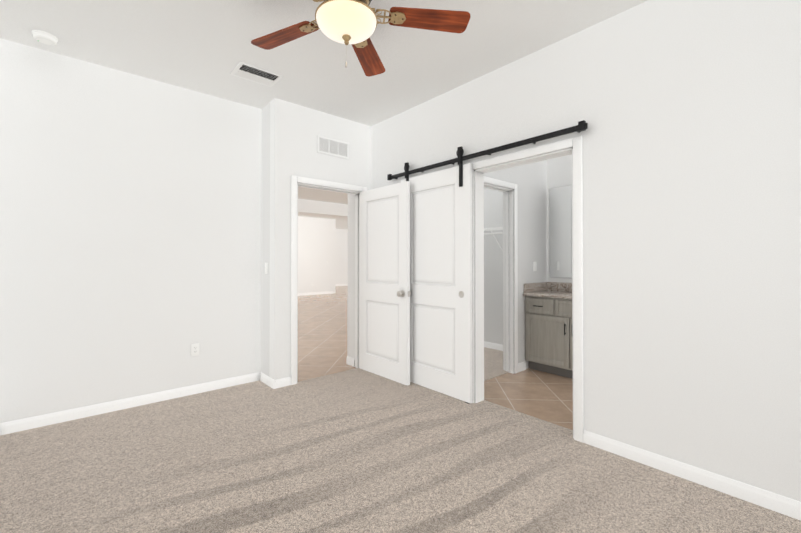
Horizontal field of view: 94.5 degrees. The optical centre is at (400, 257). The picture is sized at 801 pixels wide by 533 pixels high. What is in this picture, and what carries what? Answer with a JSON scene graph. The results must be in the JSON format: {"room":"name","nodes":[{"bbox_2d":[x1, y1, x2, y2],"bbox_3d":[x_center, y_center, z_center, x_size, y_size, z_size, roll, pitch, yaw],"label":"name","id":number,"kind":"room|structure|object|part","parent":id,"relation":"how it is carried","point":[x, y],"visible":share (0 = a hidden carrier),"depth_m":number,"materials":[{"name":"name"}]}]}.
{"room":"empty bedroom","nodes":[
{"label":"empty bedroom","id":0,"kind":"room"},
{"bbox_2d":[0,38,261,422],"bbox_3d":[-2.241,-0.141,3.235,2.000,2.830,0.120,0,-1,-41],"label":"wall","id":1,"kind":"structure","parent":0,"point":[130,234],"depth_m":3.07,"materials":[{"name":"paint"}]},
{"bbox_2d":[191,343,198,355],"bbox_3d":[-1.905,0.856,3.435,0.070,0.114,0.008,0,-1,-41],"label":"outlet","id":2,"kind":"object","parent":1,"relation":"attached to","point":[194,349],"visible":1,"depth_m":3.43,"materials":[{"name":"white plastic"}]},
{"bbox_2d":[261,103,269,375],"bbox_3d":[-1.368,-0.136,3.848,0.120,2.830,0.350,0,-1,-41],"label":"wall","id":3,"kind":"structure","parent":0,"point":[265,252],"depth_m":3.76,"materials":[{"name":"paint"}]},
{"bbox_2d":[265,263,267,273],"bbox_3d":[-1.357,0.108,3.729,0.016,0.114,0.070,0,-1,-41],"label":"bedroom light switch","id":4,"kind":"object","parent":3,"relation":"attached to","point":[266,268],"visible":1,"depth_m":3.72,"materials":[{"name":"white plastic"}]},
{"bbox_2d":[269,98,370,379],"bbox_3d":[-0.823,-0.134,4.014,1.160,2.830,0.120,0,-1,-41],"label":"wall","id":5,"kind":"structure","parent":0,"point":[295,130],"depth_m":3.68,"materials":[{"name":"paint"}]},
{"bbox_2d":[291,175,366,384],"bbox_3d":[-0.787,0.231,4.042,0.925,2.100,0.156,0,-1,-41],"label":"door frame","id":6,"kind":"structure","parent":5,"relation":"attached to","point":[299,181],"depth_m":3.74,"materials":[{"name":"white wood"}]},
{"bbox_2d":[317,135,348,158],"bbox_3d":[-0.727,-1.196,4.021,0.390,0.185,0.009,0,-1,-41],"label":"air vent","id":7,"kind":"object","parent":5,"relation":"in","point":[332,147],"visible":1,"depth_m":4.01,"materials":[{"name":"white metal"}]},
{"bbox_2d":[298,216,347,293],"bbox_3d":[0.399,-0.075,10.492,15.620,2.830,16.590,0,-1,-41],"label":"wall","id":8,"kind":"structure","parent":0,"point":[321,241],"depth_m":13.77,"materials":[{"name":"paint"}]},
{"bbox_2d":[0,0,647,228],"bbox_3d":[0.354,-1.540,10.466,15.700,0.100,16.950,0,-1,-41],"label":"ceiling","id":9,"kind":"structure","parent":0,"point":[205,46],"depth_m":2.71,"materials":[{"name":"white paint"}]},
{"bbox_2d":[32,30,57,44],"bbox_3d":[-2.503,-1.540,2.606,0.136,0.042,0.136,0,-1,-41],"label":"smoke detector","id":10,"kind":"object","parent":9,"relation":"attached to","point":[44,37],"visible":1,"depth_m":2.58,"materials":[{"name":"white plastic"}]},
{"bbox_2d":[230,61,282,86],"bbox_3d":[-1.223,-1.551,3.153,0.355,0.011,0.265,0,-1,-41],"label":"ceiling vent","id":11,"kind":"object","parent":9,"relation":"in","point":[246,71],"visible":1,"depth_m":3.14,"materials":[{"name":"white metal"}]},
{"bbox_2d":[298,199,347,218],"bbox_3d":[-0.574,-1.315,11.612,15.380,0.330,0.600,0,-1,-41],"label":"beam","id":12,"kind":"structure","parent":9,"relation":"attached to","point":[320,209],"depth_m":9.97,"materials":[{"name":"paint"}]},
{"bbox_2d":[251,0,470,76],"bbox_3d":[-0.311,-1.315,1.922,1.249,0.505,1.290,0,-1,-41],"label":"ceiling fan","id":13,"kind":"object","parent":9,"relation":"hanging from","point":[353,23],"visible":1,"depth_m":1.99,"materials":[{"name":"brown wood"}]},
{"bbox_2d":[347,194,354,357],"bbox_3d":[-0.534,-0.130,4.466,0.130,2.830,0.180,0,-1,-41],"label":"wall","id":14,"kind":"structure","parent":0,"point":[351,288],"depth_m":4.43,"materials":[{"name":"paint"}]},
{"bbox_2d":[297,286,572,429],"bbox_3d":[0.354,1.389,10.439,15.700,0.100,16.950,0,-1,-41],"label":"floor","id":15,"kind":"structure","parent":0,"point":[322,342],"depth_m":4.20,"materials":[{"name":"beige tile"}]},
{"bbox_2d":[0,347,800,532],"bbox_3d":[0.407,1.262,2.539,4.840,0.012,4.400,0,-1,-41],"label":"floor carpet","id":16,"kind":"object","parent":15,"relation":"on","point":[357,450],"visible":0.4,"depth_m":2.15,"materials":[{"name":"beige carpet"}]},
{"bbox_2d":[523,294,572,378],"bbox_3d":[2.115,0.854,3.826,0.574,0.850,1.536,0,-1,-41],"label":"bathroom vanity","id":17,"kind":"object","parent":15,"relation":"on","point":[548,331],"depth_m":4.03,"materials":[{"name":"grey wood"}]},
{"bbox_2d":[531,290,571,297],"bbox_3d":[2.117,0.408,3.832,0.567,0.042,1.536,0,-1,-41],"label":"countertop","id":18,"kind":"structure","parent":17,"relation":"on","point":[550,293],"depth_m":4.11,"materials":[{"name":"brown stone"}]},
{"bbox_2d":[484,188,502,344],"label":"wall","id":19,"kind":"structure","parent":0,"point":[493,199],"depth_m":5.19,"materials":[{"name":"paint"}]},
{"bbox_2d":[484,341,502,350],"bbox_3d":[1.380,1.243,5.089,0.014,0.095,1.090,0,-1,-41],"label":"baseboard","id":20,"kind":"structure","parent":19,"relation":"attached to","point":[491,345],"depth_m":5.17,"materials":[{"name":"white wood"}]},
{"bbox_2d":[484,227,502,250],"bbox_3d":[1.259,-0.225,5.015,0.305,0.350,1.112,0,-1,-41],"label":"wire closet shelf","id":21,"kind":"object","parent":19,"relation":"attached to","point":[491,230],"visible":0.31,"depth_m":4.93,"materials":[{"name":"white metal"}]},
{"bbox_2d":[484,160,546,368],"bbox_3d":[1.153,-0.133,4.097,1.680,2.830,0.120,0,-1,-41],"label":"wall","id":22,"kind":"structure","parent":0,"point":[530,180],"depth_m":4.32,"materials":[{"name":"paint"}]},
{"bbox_2d":[484,176,517,373],"bbox_3d":[0.927,0.230,3.896,0.880,2.100,0.156,0,-1,-41],"label":"door frame","id":23,"kind":"structure","parent":22,"relation":"attached to","point":[510,291],"depth_m":4.12,"materials":[{"name":"white wood"}]},
{"bbox_2d":[533,262,536,270],"bbox_3d":[1.602,0.105,4.402,0.070,0.114,0.008,0,-1,-41],"label":"bathroom light switch","id":24,"kind":"object","parent":22,"relation":"attached to","point":[534,266],"visible":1,"depth_m":4.40,"materials":[{"name":"white plastic"}]},
{"bbox_2d":[523,282,546,293],"bbox_3d":[1.616,0.351,4.401,0.532,0.103,0.020,0,-1,-41],"label":"backsplash","id":25,"kind":"structure","parent":22,"relation":"attached to","point":[528,287],"depth_m":4.35,"materials":[{"name":"brown stone"}]},
{"bbox_2d":[547,154,571,282],"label":"wall","id":26,"kind":"structure","parent":0,"point":[559,171],"depth_m":4.51,"materials":[{"name":"paint"}]},
{"bbox_2d":[547,282,571,289],"bbox_3d":[2.323,0.347,4.013,0.020,0.103,1.536,0,-1,-41],"label":"backsplash","id":27,"kind":"structure","parent":26,"relation":"attached to","point":[550,285],"depth_m":4.47,"materials":[{"name":"brown stone"}]},
{"bbox_2d":[549,185,571,277],"bbox_3d":[2.330,-0.311,4.023,0.006,1.095,1.475,0,-1,-41],"label":"mirror","id":28,"kind":"object","parent":26,"relation":"attached to","point":[560,231],"visible":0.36,"depth_m":4.47,"materials":[{"name":"clear glass"}]},
{"bbox_2d":[371,0,800,501],"bbox_3d":[1.034,-0.144,2.868,0.120,2.830,4.290,0,-1,-41],"label":"wall","id":29,"kind":"structure","parent":0,"point":[688,112],"depth_m":2.13,"materials":[{"name":"paint"}]},
{"bbox_2d":[359,120,587,403],"bbox_3d":[0.389,0.145,3.344,0.214,2.235,2.478,0,-1,-41],"label":"barn door","id":30,"kind":"structure","parent":29,"relation":"in","point":[384,294],"depth_m":3.63,"materials":[{"name":"white wood"}]},
{"bbox_3d":[0.567,0.144,3.241,0.083,2.235,2.090,0,-1,-41],"label":"barn door rail","id":31,"kind":"part","parent":30,"relation":"part of","materials":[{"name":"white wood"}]},
{"bbox_2d":[472,136,583,442],"bbox_3d":[0.971,0.221,2.936,0.156,2.100,0.980,0,-1,-41],"label":"door frame","id":32,"kind":"structure","parent":29,"relation":"attached to","point":[573,146],"depth_m":2.75,"materials":[{"name":"white wood"}]},
{"bbox_3d":[-1.418,-0.162,0.871,0.120,2.830,4.520,0,-1,-41],"label":"wall","id":33,"kind":"structure","parent":0,"visible":0},
{"bbox_2d":[0,284,354,434],"bbox_3d":[-0.976,1.306,12.047,15.380,0.095,12.180,0,-1,-41],"label":"baseboard","id":34,"kind":"structure","parent":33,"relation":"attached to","point":[9,427],"depth_m":3.09,"materials":[{"name":"white wood"}]},
{"bbox_2d":[260,372,275,388],"bbox_3d":[-1.325,1.231,3.684,0.014,0.095,0.334,0,-1,-41],"label":"baseboard","id":35,"kind":"structure","parent":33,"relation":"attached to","point":[264,378],"depth_m":3.66,"materials":[{"name":"white wood"}]},
{"bbox_2d":[583,430,800,520],"bbox_3d":[1.774,1.214,1.910,0.014,0.095,1.610,0,-1,-41],"label":"baseboard","id":36,"kind":"structure","parent":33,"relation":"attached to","point":[784,505],"depth_m":2.03,"materials":[{"name":"white wood"}]}
]}

